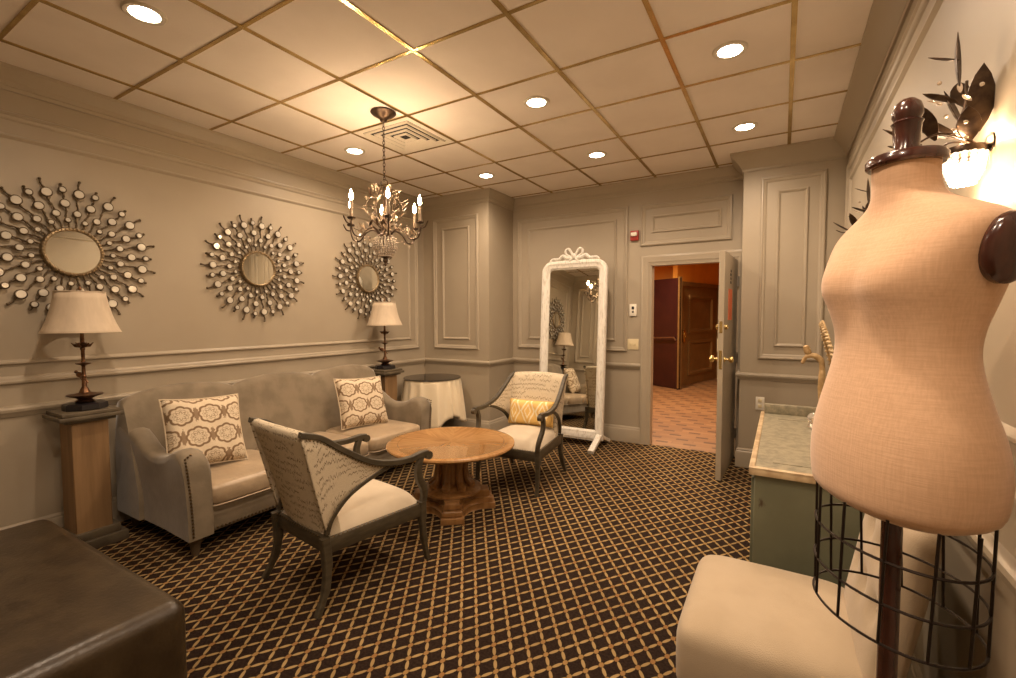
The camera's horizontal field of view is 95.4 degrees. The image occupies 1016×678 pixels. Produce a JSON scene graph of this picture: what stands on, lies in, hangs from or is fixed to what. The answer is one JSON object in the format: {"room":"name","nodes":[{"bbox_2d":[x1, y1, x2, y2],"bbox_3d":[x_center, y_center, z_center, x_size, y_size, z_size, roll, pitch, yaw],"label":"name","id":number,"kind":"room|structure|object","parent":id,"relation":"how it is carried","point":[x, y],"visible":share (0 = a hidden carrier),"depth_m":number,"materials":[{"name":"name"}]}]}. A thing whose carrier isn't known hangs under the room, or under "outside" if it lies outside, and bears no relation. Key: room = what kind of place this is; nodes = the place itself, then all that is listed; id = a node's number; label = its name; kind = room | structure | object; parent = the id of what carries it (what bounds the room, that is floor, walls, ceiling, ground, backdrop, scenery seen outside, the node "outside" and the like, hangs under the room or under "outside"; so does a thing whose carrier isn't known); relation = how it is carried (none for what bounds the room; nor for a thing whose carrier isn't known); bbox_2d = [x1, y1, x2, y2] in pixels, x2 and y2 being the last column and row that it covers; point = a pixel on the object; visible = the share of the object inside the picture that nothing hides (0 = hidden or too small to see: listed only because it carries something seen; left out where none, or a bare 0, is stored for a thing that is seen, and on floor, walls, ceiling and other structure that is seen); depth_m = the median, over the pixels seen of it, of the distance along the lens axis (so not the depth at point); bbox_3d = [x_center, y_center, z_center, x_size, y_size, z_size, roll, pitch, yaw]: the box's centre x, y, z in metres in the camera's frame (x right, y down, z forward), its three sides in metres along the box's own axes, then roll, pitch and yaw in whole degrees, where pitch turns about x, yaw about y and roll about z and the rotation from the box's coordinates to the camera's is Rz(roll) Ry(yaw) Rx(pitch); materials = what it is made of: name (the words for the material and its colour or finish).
{"room":"bridal dressing room","nodes":[
{"label":"bridal dressing room","id":0,"kind":"room"},
{"bbox_2d":[0,89,424,527],"bbox_3d":[-2.441,-0.207,3.822,0.100,2.929,6.500,1,3,31],"label":"wall","id":1,"kind":"structure","parent":0,"point":[177,311],"depth_m":3.46,"materials":[{"name":"paint"}]},
{"bbox_2d":[0,177,155,314],"bbox_3d":[-2.828,-0.564,3.004,0.042,0.934,0.929,1,3,31],"label":"sunburst mirror","id":2,"kind":"object","parent":1,"relation":"attached to","point":[67,251],"visible":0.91,"depth_m":2.98,"materials":[{"name":"silver glass"}]},
{"bbox_2d":[1,283,8,287],"bbox_3d":[-2.988,-0.319,2.745,0.020,0.031,0.032,1,39,31],"label":"mirror","id":3,"kind":"object","parent":2,"relation":"attached to","point":[3,285],"depth_m":2.74,"materials":[{"name":"silver mirror"}]},
{"bbox_2d":[1,231,10,238],"bbox_3d":[-2.981,-0.616,2.745,0.020,0.043,0.044,1,-9,31],"label":"mirror","id":4,"kind":"object","parent":2,"relation":"on","point":[4,234],"depth_m":2.74,"materials":[{"name":"silver mirror"}]},
{"bbox_2d":[2,253,12,260],"bbox_3d":[-2.981,-0.487,2.751,0.020,0.043,0.044,1,15,31],"label":"mirror","id":5,"kind":"object","parent":2,"relation":"on","point":[5,256],"depth_m":2.75,"materials":[{"name":"silver mirror"}]},
{"bbox_2d":[10,195,21,203],"bbox_3d":[-2.957,-0.835,2.776,0.020,0.050,0.049,1,45,31],"label":"mirror","id":6,"kind":"object","parent":2,"relation":"on","point":[14,199],"depth_m":2.77,"materials":[{"name":"silver mirror"}]},
{"bbox_2d":[13,213,22,219],"bbox_3d":[-2.955,-0.735,2.784,0.020,0.043,0.044,1,-33,31],"label":"mirror","id":7,"kind":"object","parent":2,"relation":"attached to","point":[16,216],"depth_m":2.78,"materials":[{"name":"silver mirror"}]},
{"bbox_2d":[15,244,23,249],"bbox_3d":[-2.954,-0.553,2.794,0.020,0.035,0.036,1,3,31],"label":"mirror","id":8,"kind":"object","parent":2,"relation":"on","point":[17,246],"depth_m":2.79,"materials":[{"name":"silver mirror"}]},
{"bbox_2d":[16,274,25,280],"bbox_3d":[-2.954,-0.371,2.802,0.020,0.043,0.044,1,39,31],"label":"mirror","id":9,"kind":"object","parent":2,"relation":"attached to","point":[19,277],"depth_m":2.80,"materials":[{"name":"silver mirror"}]},
{"bbox_2d":[15,290,26,297],"bbox_3d":[-2.955,-0.271,2.804,0.020,0.050,0.049,1,-39,31],"label":"mirror","id":10,"kind":"object","parent":2,"relation":"attached to","point":[18,293],"depth_m":2.80,"materials":[{"name":"silver mirror"}]},
{"bbox_2d":[19,228,27,233],"bbox_3d":[-2.943,-0.656,2.807,0.020,0.035,0.036,1,-21,31],"label":"mirror","id":11,"kind":"object","parent":2,"relation":"on","point":[21,230],"depth_m":2.80,"materials":[{"name":"silver mirror"}]},
{"bbox_2d":[21,262,28,267],"bbox_3d":[-2.942,-0.453,2.817,0.020,0.035,0.036,1,27,31],"label":"mirror","id":12,"kind":"object","parent":2,"relation":"on","point":[23,264],"depth_m":2.81,"materials":[{"name":"silver mirror"}]},
{"bbox_2d":[33,216,40,221],"bbox_3d":[-2.912,-0.743,2.856,0.020,0.036,0.035,1,45,31],"label":"mirror","id":13,"kind":"object","parent":2,"relation":"on","point":[35,218],"depth_m":2.85,"materials":[{"name":"silver mirror"}]},
{"bbox_2d":[34,202,43,208],"bbox_3d":[-2.906,-0.826,2.862,0.020,0.044,0.043,1,33,31],"label":"mirror","id":14,"kind":"object","parent":2,"relation":"on","point":[37,205],"depth_m":2.86,"materials":[{"name":"silver mirror"}]},
{"bbox_2d":[36,276,43,281],"bbox_3d":[-2.911,-0.371,2.874,0.020,0.036,0.035,1,-39,31],"label":"mirror","id":15,"kind":"object","parent":2,"relation":"attached to","point":[38,278],"depth_m":2.87,"materials":[{"name":"silver mirror"}]},
{"bbox_2d":[39,289,47,295],"bbox_3d":[-2.905,-0.289,2.888,0.020,0.044,0.043,1,-27,31],"label":"mirror","id":16,"kind":"object","parent":2,"relation":"attached to","point":[42,292],"depth_m":2.88,"materials":[{"name":"silver mirror"}]},
{"bbox_2d":[41,188,51,195],"bbox_3d":[-2.887,-0.920,2.890,0.020,0.050,0.049,1,21,31],"label":"mirror","id":17,"kind":"object","parent":2,"relation":"on","point":[44,191],"depth_m":2.88,"materials":[{"name":"silver mirror"}]},
{"bbox_2d":[52,210,59,215],"bbox_3d":[-2.866,-0.798,2.931,0.020,0.036,0.035,1,21,31],"label":"mirror","id":18,"kind":"object","parent":2,"relation":"attached to","point":[54,212],"depth_m":2.92,"materials":[{"name":"silver mirror"}]},
{"bbox_2d":[61,200,69,206],"bbox_3d":[-2.844,-0.871,2.966,0.020,0.044,0.043,1,9,31],"label":"mirror","id":19,"kind":"object","parent":2,"relation":"attached to","point":[64,203],"depth_m":2.96,"materials":[{"name":"silver mirror"}]},
{"bbox_2d":[46,231,99,272],"bbox_3d":[-2.825,-0.564,3.008,0.008,0.276,0.276,1,3,31],"label":"mirror glass","id":20,"kind":"object","parent":2,"relation":"attached to","point":[66,251],"depth_m":3.00,"materials":[{"name":"white"}]},
{"bbox_2d":[74,211,80,216],"bbox_3d":[-2.814,-0.814,3.019,0.020,0.036,0.035,1,-3,31],"label":"mirror","id":21,"kind":"object","parent":2,"relation":"attached to","point":[76,213],"depth_m":3.01,"materials":[{"name":"silver mirror"}]},
{"bbox_2d":[74,191,83,198],"bbox_3d":[-2.807,-0.943,3.025,0.020,0.050,0.049,1,-3,31],"label":"mirror","id":22,"kind":"object","parent":2,"relation":"attached to","point":[77,194],"depth_m":3.02,"materials":[{"name":"silver mirror"}]},
{"bbox_2d":[87,206,94,212],"bbox_3d":[-2.778,-0.863,3.077,0.020,0.044,0.043,1,-15,31],"label":"mirror","id":23,"kind":"object","parent":2,"relation":"attached to","point":[90,209],"depth_m":3.07,"materials":[{"name":"silver mirror"}]},
{"bbox_2d":[104,203,112,210],"bbox_3d":[-2.731,-0.901,3.156,0.020,0.050,0.049,1,-27,31],"label":"mirror","id":24,"kind":"object","parent":2,"relation":"on","point":[107,206],"depth_m":3.15,"materials":[{"name":"silver mirror"}]},
{"bbox_2d":[108,219,115,224],"bbox_3d":[-2.721,-0.803,3.176,0.020,0.044,0.043,1,-39,31],"label":"mirror","id":25,"kind":"object","parent":2,"relation":"on","point":[110,221],"depth_m":3.17,"materials":[{"name":"silver mirror"}]},
{"bbox_2d":[108,300,116,306],"bbox_3d":[-2.728,-0.244,3.188,0.020,0.050,0.049,1,33,31],"label":"mirror","id":26,"kind":"object","parent":2,"relation":"attached to","point":[112,303],"depth_m":3.18,"materials":[{"name":"silver mirror"}]},
{"bbox_2d":[111,286,118,291],"bbox_3d":[-2.720,-0.343,3.198,0.020,0.044,0.043,1,45,31],"label":"mirror","id":27,"kind":"object","parent":2,"relation":"attached to","point":[113,288],"depth_m":3.19,"materials":[{"name":"silver mirror"}]},
{"bbox_2d":[123,236,129,241],"bbox_3d":[-2.682,-0.702,3.246,0.020,0.043,0.044,1,27,31],"label":"mirror","id":28,"kind":"object","parent":2,"relation":"on","point":[125,238],"depth_m":3.24,"materials":[{"name":"silver mirror"}]},
{"bbox_2d":[124,272,131,277],"bbox_3d":[-2.682,-0.450,3.258,0.020,0.043,0.044,1,-21,31],"label":"mirror","id":29,"kind":"object","parent":2,"relation":"attached to","point":[126,274],"depth_m":3.25,"materials":[{"name":"silver mirror"}]},
{"bbox_2d":[126,222,133,228],"bbox_3d":[-2.670,-0.800,3.262,0.020,0.049,0.050,1,39,31],"label":"mirror","id":30,"kind":"object","parent":2,"relation":"on","point":[129,225],"depth_m":3.26,"materials":[{"name":"silver mirror"}]},
{"bbox_2d":[128,254,134,260],"bbox_3d":[-2.668,-0.578,3.275,0.020,0.043,0.044,1,3,31],"label":"mirror","id":31,"kind":"object","parent":2,"relation":"on","point":[131,257],"depth_m":3.27,"materials":[{"name":"silver mirror"}]},
{"bbox_2d":[128,286,136,292],"bbox_3d":[-2.669,-0.354,3.284,0.020,0.049,0.050,1,-33,31],"label":"mirror","id":32,"kind":"object","parent":2,"relation":"attached to","point":[131,289],"depth_m":3.28,"materials":[{"name":"silver mirror"}]},
{"bbox_2d":[138,244,145,250],"bbox_3d":[-2.637,-0.659,3.324,0.020,0.049,0.050,1,15,31],"label":"mirror","id":33,"kind":"object","parent":2,"relation":"on","point":[141,247],"depth_m":3.32,"materials":[{"name":"silver mirror"}]},
{"bbox_2d":[138,266,146,272],"bbox_3d":[-2.637,-0.501,3.332,0.020,0.049,0.050,1,-9,31],"label":"mirror","id":34,"kind":"object","parent":2,"relation":"on","point":[141,269],"depth_m":3.33,"materials":[{"name":"silver mirror"}]},
{"bbox_2d":[0,109,418,385],"bbox_3d":[-2.159,-0.610,4.158,0.024,1.630,4.000,1,3,31],"label":"trim","id":35,"kind":"structure","parent":1,"relation":"attached to","point":[9,380],"depth_m":3.56,"materials":[{"name":"paint"}]},
{"bbox_2d":[200,215,304,321],"bbox_3d":[-2.199,-0.617,4.065,0.042,0.934,0.929,1,3,31],"label":"sunburst mirror","id":36,"kind":"object","parent":1,"relation":"attached to","point":[256,268],"visible":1,"depth_m":4.04,"materials":[{"name":"silver glass"}]},
{"bbox_2d":[244,253,272,283],"bbox_3d":[-2.196,-0.617,4.069,0.008,0.276,0.276,1,3,31],"label":"mirror glass","id":37,"kind":"object","parent":36,"relation":"attached to","point":[258,267],"depth_m":4.06,"materials":[{"name":"white"}]},
{"bbox_2d":[0,358,639,418],"bbox_3d":[-1.256,0.418,3.151,2.650,0.069,6.300,1,3,31],"label":"trim","id":38,"kind":"structure","parent":1,"relation":"attached to","point":[35,408],"depth_m":5.17,"materials":[{"name":"paint"}]},
{"bbox_2d":[0,415,639,529],"bbox_3d":[-1.253,1.196,3.188,2.650,0.180,6.300,1,3,31],"label":"baseboard","id":39,"kind":"structure","parent":1,"relation":"attached to","point":[629,434],"depth_m":5.30,"materials":[{"name":"paint"}]},
{"bbox_2d":[332,237,396,318],"bbox_3d":[-1.560,-0.671,5.144,0.042,0.934,0.929,1,3,31],"label":"sunburst mirror","id":40,"kind":"object","parent":1,"relation":"attached to","point":[367,280],"visible":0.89,"depth_m":5.10,"materials":[{"name":"silver glass"}]},
{"bbox_2d":[359,266,377,290],"bbox_3d":[-1.556,-0.671,5.148,0.008,0.276,0.276,1,3,31],"label":"mirror glass","id":41,"kind":"object","parent":40,"relation":"attached to","point":[368,275],"depth_m":5.14,"materials":[{"name":"beige"}]},
{"bbox_2d":[0,61,743,210],"bbox_3d":[-0.825,-1.558,2.796,3.665,0.140,6.300,1,3,31],"label":"trim","id":42,"kind":"structure","parent":1,"relation":"attached to","point":[15,79],"depth_m":4.17,"materials":[{"name":"paint"}]},
{"bbox_2d":[0,0,860,197],"bbox_3d":[-0.487,-1.617,2.593,4.450,0.007,6.300,1,3,31],"label":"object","id":43,"kind":"structure","parent":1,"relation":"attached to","point":[32,3],"depth_m":2.90,"materials":[{"name":"gold metal"}]},
{"bbox_2d":[97,378,751,677],"bbox_3d":[1.933,1.178,6.069,6.400,0.080,14.700,1,3,31],"label":"floor","id":44,"kind":"structure","parent":0,"point":[589,576],"depth_m":2.58,"materials":[{"name":"carpet"}]},
{"bbox_2d":[42,405,128,548],"bbox_3d":[-2.681,0.871,2.942,0.300,0.862,0.310,1,3,31],"label":"wooden pedestal","id":45,"kind":"object","parent":44,"relation":"on","point":[84,435],"visible":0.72,"depth_m":2.88,"materials":[{"name":"brown wood"}]},
{"bbox_2d":[38,286,121,411],"bbox_3d":[-2.678,0.056,2.911,0.390,0.770,0.390,0,3,11],"label":"table lamp","id":46,"kind":"object","parent":45,"relation":"on","point":[80,312],"visible":1,"depth_m":2.83,"materials":[{"name":"black"}]},
{"bbox_2d":[0,519,186,677],"bbox_3d":[-2.027,1.147,1.456,1.380,0.450,1.240,1,3,31],"label":"leather ottoman","id":47,"kind":"object","parent":44,"relation":"on","point":[68,609],"visible":1,"depth_m":1.57,"materials":[{"name":"brown leather"}]},
{"bbox_2d":[115,364,431,556],"bbox_3d":[-1.706,0.777,3.854,0.954,0.957,2.216,1,3,31],"label":"sofa","id":48,"kind":"object","parent":44,"relation":"on","point":[189,497],"visible":0.54,"depth_m":3.13,"materials":[{"name":"fabric"}]},
{"bbox_2d":[158,393,247,463],"bbox_3d":[-2.063,0.625,3.150,0.255,0.477,0.510,2,3,37],"label":"throw pillow","id":49,"kind":"object","parent":48,"relation":"on","point":[210,425],"visible":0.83,"depth_m":3.10,"materials":[{"name":"beige fabric"}]},
{"bbox_2d":[209,449,269,504],"bbox_3d":[-1.919,0.941,3.230,0.670,0.168,0.640,1,3,31],"label":"seat cushion","id":50,"kind":"object","parent":48,"relation":"on","point":[238,481],"depth_m":3.01,"materials":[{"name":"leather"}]},
{"bbox_2d":[257,431,367,455],"bbox_3d":[-1.590,0.913,3.786,0.670,0.168,0.640,1,3,31],"label":"seat cushion","id":51,"kind":"object","parent":48,"relation":"on","point":[332,435],"depth_m":3.89,"materials":[{"name":"leather"}]},
{"bbox_2d":[333,376,388,429],"bbox_3d":[-1.369,0.586,4.331,0.252,0.460,0.492,3,4,45],"label":"throw pillow","id":52,"kind":"object","parent":48,"relation":"on","point":[360,400],"visible":1,"depth_m":4.25,"materials":[{"name":"beige fabric"}]},
{"bbox_2d":[326,419,419,451],"bbox_3d":[-1.260,0.886,4.342,0.670,0.168,0.640,1,3,31],"label":"seat cushion","id":53,"kind":"object","parent":48,"relation":"on","point":[381,434],"depth_m":4.18,"materials":[{"name":"leather"}]},
{"bbox_2d":[248,417,432,618],"bbox_3d":[-0.934,0.864,2.603,0.648,0.913,0.788,2,4,38],"label":"armchair","id":54,"kind":"object","parent":44,"relation":"on","point":[330,496],"visible":1,"depth_m":2.36,"materials":[{"name":"beige fabric"}]},
{"bbox_2d":[373,368,403,400],"bbox_3d":[-1.369,0.761,5.155,0.300,0.862,0.310,1,3,31],"label":"wooden pedestal","id":55,"kind":"object","parent":44,"relation":"on","point":[388,377],"visible":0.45,"depth_m":5.06,"materials":[{"name":"brown wood"}]},
{"bbox_2d":[366,299,401,369],"bbox_3d":[-1.366,-0.055,5.124,0.390,0.770,0.390,0,3,-4],"label":"table lamp","id":56,"kind":"object","parent":55,"relation":"on","point":[384,314],"visible":1,"depth_m":5.01,"materials":[{"name":"black"}]},
{"bbox_2d":[386,427,514,525],"bbox_3d":[-0.425,1.018,3.491,0.956,0.503,0.956,1,3,21],"label":"coffee table","id":57,"kind":"object","parent":44,"relation":"on","point":[453,493],"visible":0.88,"depth_m":3.38,"materials":[{"name":"brown wood"}]},
{"bbox_2d":[471,371,567,496],"bbox_3d":[0.148,0.787,4.130,0.648,0.913,0.788,1,3,27],"label":"armchair","id":58,"kind":"object","parent":44,"relation":"on","point":[533,443],"visible":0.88,"depth_m":4.18,"materials":[{"name":"beige fabric"}]},
{"bbox_2d":[508,398,553,427],"bbox_3d":[0.211,0.676,4.248,0.448,0.224,0.146,1,3,25],"label":"lumbar pillow","id":59,"kind":"object","parent":58,"relation":"on","point":[522,411],"visible":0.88,"depth_m":4.21,"materials":[{"name":"yellow fabric"}]},
{"bbox_2d":[539,247,609,453],"bbox_3d":[0.684,0.073,5.178,0.790,2.214,0.564,1,3,31],"label":"floor mirror","id":60,"kind":"object","parent":44,"relation":"on","point":[573,331],"visible":0.9,"depth_m":5.21,"materials":[{"name":"paint"}]},
{"bbox_2d":[547,268,598,429],"bbox_3d":[0.728,0.102,5.253,0.616,1.800,0.006,1,-1,31],"label":"mirror glass","id":61,"kind":"object","parent":60,"relation":"attached to","point":[572,293],"depth_m":5.23,"materials":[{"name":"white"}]},
{"bbox_2d":[653,277,681,388],"bbox_3d":[3.083,-0.134,9.424,0.136,2.190,1.000,-2,3,-29],"label":"door","id":62,"kind":"structure","parent":44,"relation":"on","point":[667,292],"depth_m":9.24,"materials":[{"name":"brown wood"}]},
{"bbox_2d":[749,403,864,587],"bbox_3d":[1.626,0.891,2.490,0.556,0.840,1.380,1,3,31],"label":"base cabinet","id":63,"kind":"object","parent":44,"relation":"on","point":[783,483],"visible":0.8,"depth_m":1.98,"materials":[{"name":"green paint"}]},
{"bbox_2d":[807,412,814,427],"bbox_3d":[1.793,0.475,2.708,0.072,0.088,0.072,1,3,31],"label":"ball","id":64,"kind":"object","parent":63,"relation":"on","point":[810,417],"visible":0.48,"depth_m":2.70,"materials":[{"name":"white"}]},
{"bbox_2d":[801,345,825,400],"bbox_3d":[1.950,0.271,2.930,0.165,0.466,0.098,1,3,31],"label":"figurine","id":65,"kind":"object","parent":63,"relation":"on","point":[822,375],"visible":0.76,"depth_m":2.91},
{"bbox_2d":[819,320,833,364],"bbox_3d":[1.940,0.191,2.745,0.174,0.604,0.425,1,3,27],"label":"figurine","id":66,"kind":"object","parent":63,"relation":"on","point":[826,340],"visible":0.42,"depth_m":2.70,"materials":[{"name":"gold"}]},
{"bbox_2d":[676,514,945,677],"bbox_3d":[0.964,0.907,1.582,0.659,0.900,0.610,1,3,31],"label":"slipper chair","id":67,"kind":"object","parent":44,"relation":"on","point":[739,618],"visible":0.62,"depth_m":1.45,"materials":[{"name":"fabric"}]},
{"bbox_2d":[810,97,1015,677],"bbox_3d":[0.798,0.451,0.963,0.290,1.859,0.395,0,3,1],"label":"dress form","id":68,"kind":"object","parent":44,"relation":"on","point":[908,431],"visible":1,"depth_m":0.84,"materials":[{"name":"fabric"}]},
{"bbox_2d":[0,0,872,198],"bbox_3d":[-0.488,-1.659,2.591,4.650,0.080,6.500,1,3,31],"label":"ceiling","id":69,"kind":"structure","parent":0,"point":[329,34],"depth_m":2.83,"materials":[{"name":"tile"}]},
{"bbox_2d":[120,0,167,25],"bbox_3d":[-1.784,-1.595,2.269,0.184,0.010,0.184,1,3,31],"label":"recessed light","id":70,"kind":"object","parent":69,"relation":"in","point":[141,12],"visible":1,"depth_m":2.26,"materials":[{"name":"beige"}]},
{"bbox_2d":[344,147,364,154],"bbox_3d":[-1.376,-1.687,4.152,0.184,0.010,0.184,1,3,31],"label":"recessed light","id":71,"kind":"object","parent":69,"relation":"in","point":[350,150],"visible":1,"depth_m":4.13,"materials":[{"name":"beige"}]},
{"bbox_2d":[343,106,427,265],"bbox_3d":[-0.908,-1.096,3.398,0.672,1.120,0.582,0,3,11],"label":"chandelier","id":72,"kind":"object","parent":69,"relation":"hanging from","point":[383,114],"visible":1,"depth_m":3.36,"materials":[{"name":"brown metal"}]},
{"bbox_2d":[354,117,453,153],"bbox_3d":[-0.852,-1.671,3.842,0.580,0.014,0.580,1,3,31],"label":"ceiling vent","id":73,"kind":"object","parent":69,"relation":"in","point":[405,135],"visible":0.97,"depth_m":3.81,"materials":[{"name":"beige metal"}]},
{"bbox_2d":[478,173,494,178],"bbox_3d":[-0.230,-1.726,4.891,0.184,0.010,0.184,1,3,31],"label":"recessed light","id":74,"kind":"object","parent":69,"relation":"in","point":[481,175],"visible":1,"depth_m":4.88,"materials":[{"name":"beige"}]},
{"bbox_2d":[523,96,549,108],"bbox_3d":[0.198,-1.647,3.221,0.184,0.010,0.184,1,3,31],"label":"recessed light","id":75,"kind":"object","parent":69,"relation":"in","point":[534,102],"visible":1,"depth_m":3.21,"materials":[{"name":"beige"}]},
{"bbox_2d":[587,151,606,158],"bbox_3d":[0.820,-1.699,4.269,0.184,0.010,0.184,1,3,31],"label":"recessed light","id":76,"kind":"object","parent":69,"relation":"in","point":[595,154],"visible":1,"depth_m":4.25,"materials":[{"name":"beige"}]},
{"bbox_2d":[712,40,747,59],"bbox_3d":[1.248,-1.620,2.600,0.184,0.010,0.184,1,3,31],"label":"recessed light","id":77,"kind":"object","parent":69,"relation":"in","point":[731,49],"visible":1,"depth_m":2.59,"materials":[{"name":"beige"}]},
{"bbox_2d":[732,122,757,131],"bbox_3d":[1.870,-1.672,3.648,0.184,0.010,0.184,1,3,31],"label":"recessed light","id":78,"kind":"object","parent":69,"relation":"in","point":[745,126],"visible":1,"depth_m":3.63,"materials":[{"name":"beige"}]},
{"bbox_2d":[423,201,512,420],"bbox_3d":[-0.485,-0.320,6.043,1.000,2.929,0.680,1,3,31],"label":"wall column","id":79,"kind":"structure","parent":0,"point":[480,384],"depth_m":5.70,"materials":[{"name":"paint"}]},
{"bbox_2d":[433,213,478,349],"bbox_3d":[-0.652,-0.689,5.714,0.690,1.630,0.024,1,3,31],"label":"trim","id":80,"kind":"structure","parent":79,"relation":"attached to","point":[470,216],"depth_m":5.71,"materials":[{"name":"paint"}]},
{"bbox_2d":[513,179,743,427],"bbox_3d":[1.240,-0.292,5.359,2.665,2.929,0.100,1,3,31],"label":"wall","id":81,"kind":"structure","parent":0,"point":[622,386],"depth_m":5.29,"materials":[{"name":"paint"}]},
{"bbox_2d":[518,206,628,351],"bbox_3d":[0.736,-0.686,5.566,1.420,1.630,0.024,1,3,31],"label":"trim","id":82,"kind":"structure","parent":81,"relation":"attached to","point":[625,209],"depth_m":5.41,"materials":[{"name":"paint"}]},
{"bbox_2d":[627,339,638,349],"bbox_3d":[1.406,0.060,5.208,0.124,0.120,0.020,1,3,31],"label":"light switch","id":83,"kind":"object","parent":81,"relation":"attached to","point":[632,344],"visible":1,"depth_m":5.21,"materials":[{"name":"beige plastic"}]},
{"bbox_2d":[629,304,636,315],"bbox_3d":[1.403,-0.325,5.188,0.080,0.136,0.025,1,3,31],"label":"keypad","id":84,"kind":"object","parent":81,"relation":"attached to","point":[632,307],"visible":1,"depth_m":5.18,"materials":[{"name":"beige plastic"}]},
{"bbox_2d":[630,230,638,240],"bbox_3d":[1.400,-1.148,5.127,0.090,0.110,0.062,1,3,31],"label":"fire alarm","id":85,"kind":"object","parent":81,"relation":"attached to","point":[634,235],"visible":1,"depth_m":5.11,"materials":[{"name":"red plastic"}]},
{"bbox_2d":[641,194,732,246],"bbox_3d":[1.859,-1.237,4.873,0.915,0.450,0.024,1,3,31],"label":"trim","id":86,"kind":"structure","parent":81,"relation":"attached to","point":[729,198],"depth_m":4.84,"materials":[{"name":"paint"}]},
{"bbox_2d":[639,249,741,456],"bbox_3d":[1.944,0.141,4.947,1.015,2.100,0.128,1,3,31],"label":"trim","id":87,"kind":"structure","parent":81,"relation":"attached to","point":[648,263],"depth_m":5.10,"materials":[{"name":"paint"}]},
{"bbox_2d":[709,250,739,480],"bbox_3d":[2.051,0.222,4.321,0.200,1.982,0.851,2,3,33],"label":"door","id":88,"kind":"structure","parent":81,"relation":"in","point":[727,358],"depth_m":4.10,"materials":[{"name":"paint"}]},
{"bbox_2d":[654,266,672,279],"bbox_3d":[2.681,-0.537,10.659,2.940,2.900,0.100,1,3,31],"label":"wall","id":89,"kind":"structure","parent":0,"point":[660,272],"depth_m":10.13,"materials":[{"name":"paint"}]},
{"bbox_2d":[673,263,718,284],"bbox_3d":[4.883,-0.552,10.823,4.040,2.900,0.102,-3,4,-43],"label":"wall","id":90,"kind":"structure","parent":0,"point":[696,273],"depth_m":10.02,"materials":[{"name":"paint"}]},
{"bbox_2d":[681,281,718,385],"bbox_3d":[4.173,-0.131,10.030,1.910,2.140,0.120,-3,4,-43],"label":"door","id":91,"kind":"structure","parent":90,"relation":"in","point":[700,301],"depth_m":9.99,"materials":[{"name":"brown wood"}]},
{"bbox_2d":[738,157,847,448],"bbox_3d":[2.643,-0.247,4.344,0.785,2.929,0.420,1,3,31],"label":"wall","id":92,"kind":"structure","parent":0,"point":[792,203],"depth_m":4.17,"materials":[{"name":"paint"}]},
{"bbox_2d":[755,397,763,409],"bbox_3d":[2.348,0.601,4.310,0.072,0.120,0.011,1,3,31],"label":"power outlet","id":93,"kind":"object","parent":92,"relation":"attached to","point":[759,405],"visible":0.95,"depth_m":4.31,"materials":[{"name":"beige plastic"}]},
{"bbox_2d":[757,169,827,360],"bbox_3d":[2.530,-0.637,4.132,0.500,1.660,0.024,1,3,31],"label":"trim","id":94,"kind":"structure","parent":92,"relation":"attached to","point":[823,173],"depth_m":4.12,"materials":[{"name":"paint"}]},
{"bbox_2d":[848,0,1015,677],"bbox_3d":[1.474,-0.107,1.506,0.100,2.929,6.500,1,3,31],"label":"wall","id":95,"kind":"structure","parent":0,"point":[986,29],"depth_m":1.25,"materials":[{"name":"paint"}]},
{"bbox_2d":[730,0,912,177],"bbox_3d":[1.042,-1.500,1.692,0.895,0.160,6.300,1,3,31],"label":"trim","id":96,"kind":"structure","parent":95,"relation":"attached to","point":[886,19],"depth_m":3.05,"materials":[{"name":"paint"}]},
{"bbox_2d":[735,446,923,677],"bbox_3d":[1.088,1.256,1.803,0.807,0.180,6.300,1,3,31],"label":"baseboard","id":97,"kind":"structure","parent":95,"relation":"attached to","point":[742,455],"depth_m":4.37,"materials":[{"name":"paint"}]},
{"bbox_2d":[833,180,869,232],"bbox_3d":[1.890,-0.657,2.482,0.182,0.395,0.175,-1,3,-7],"label":"wall sconce","id":98,"kind":"object","parent":95,"relation":"attached to","point":[853,220],"visible":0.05,"depth_m":2.47,"materials":[{"name":"brown metal"}]},
{"bbox_2d":[735,369,1015,595],"bbox_3d":[1.081,0.478,1.768,0.819,0.069,6.300,1,3,31],"label":"trim","id":99,"kind":"structure","parent":95,"relation":"attached to","point":[1006,563],"depth_m":1.08,"materials":[{"name":"paint"}]},
{"bbox_2d":[844,0,1015,502],"bbox_3d":[1.379,-0.490,1.450,0.024,1.630,5.540,1,3,31],"label":"trim","id":100,"kind":"structure","parent":95,"relation":"attached to","point":[921,5],"depth_m":2.20,"materials":[{"name":"paint"}]},
{"bbox_2d":[883,33,995,187],"bbox_3d":[1.146,-0.599,1.227,0.182,0.395,0.175,-1,3,-7],"label":"wall sconce","id":101,"kind":"object","parent":95,"relation":"attached to","point":[977,99],"visible":0.94,"depth_m":1.19,"materials":[{"name":"brown metal"}]},
{"bbox_3d":[-0.893,0.817,5.480,0.630,0.708,0.630,1,3,31],"label":"side table","id":102,"kind":"object","parent":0,"visible":0},
{"bbox_2d":[401,378,466,427],"bbox_3d":[-0.893,0.725,5.476,0.806,0.535,0.789,1,3,31],"label":"tablecloth","id":103,"kind":"object","parent":102,"relation":"on","point":[447,397],"visible":0.68,"depth_m":5.20,"materials":[{"name":"beige fabric"}]},
{"bbox_2d":[403,373,460,381],"bbox_3d":[-0.894,0.452,5.463,0.674,0.009,0.674,1,3,31],"label":"glass top","id":104,"kind":"object","parent":103,"relation":"on","point":[432,377],"visible":1,"depth_m":5.41,"materials":[{"name":"grey"}]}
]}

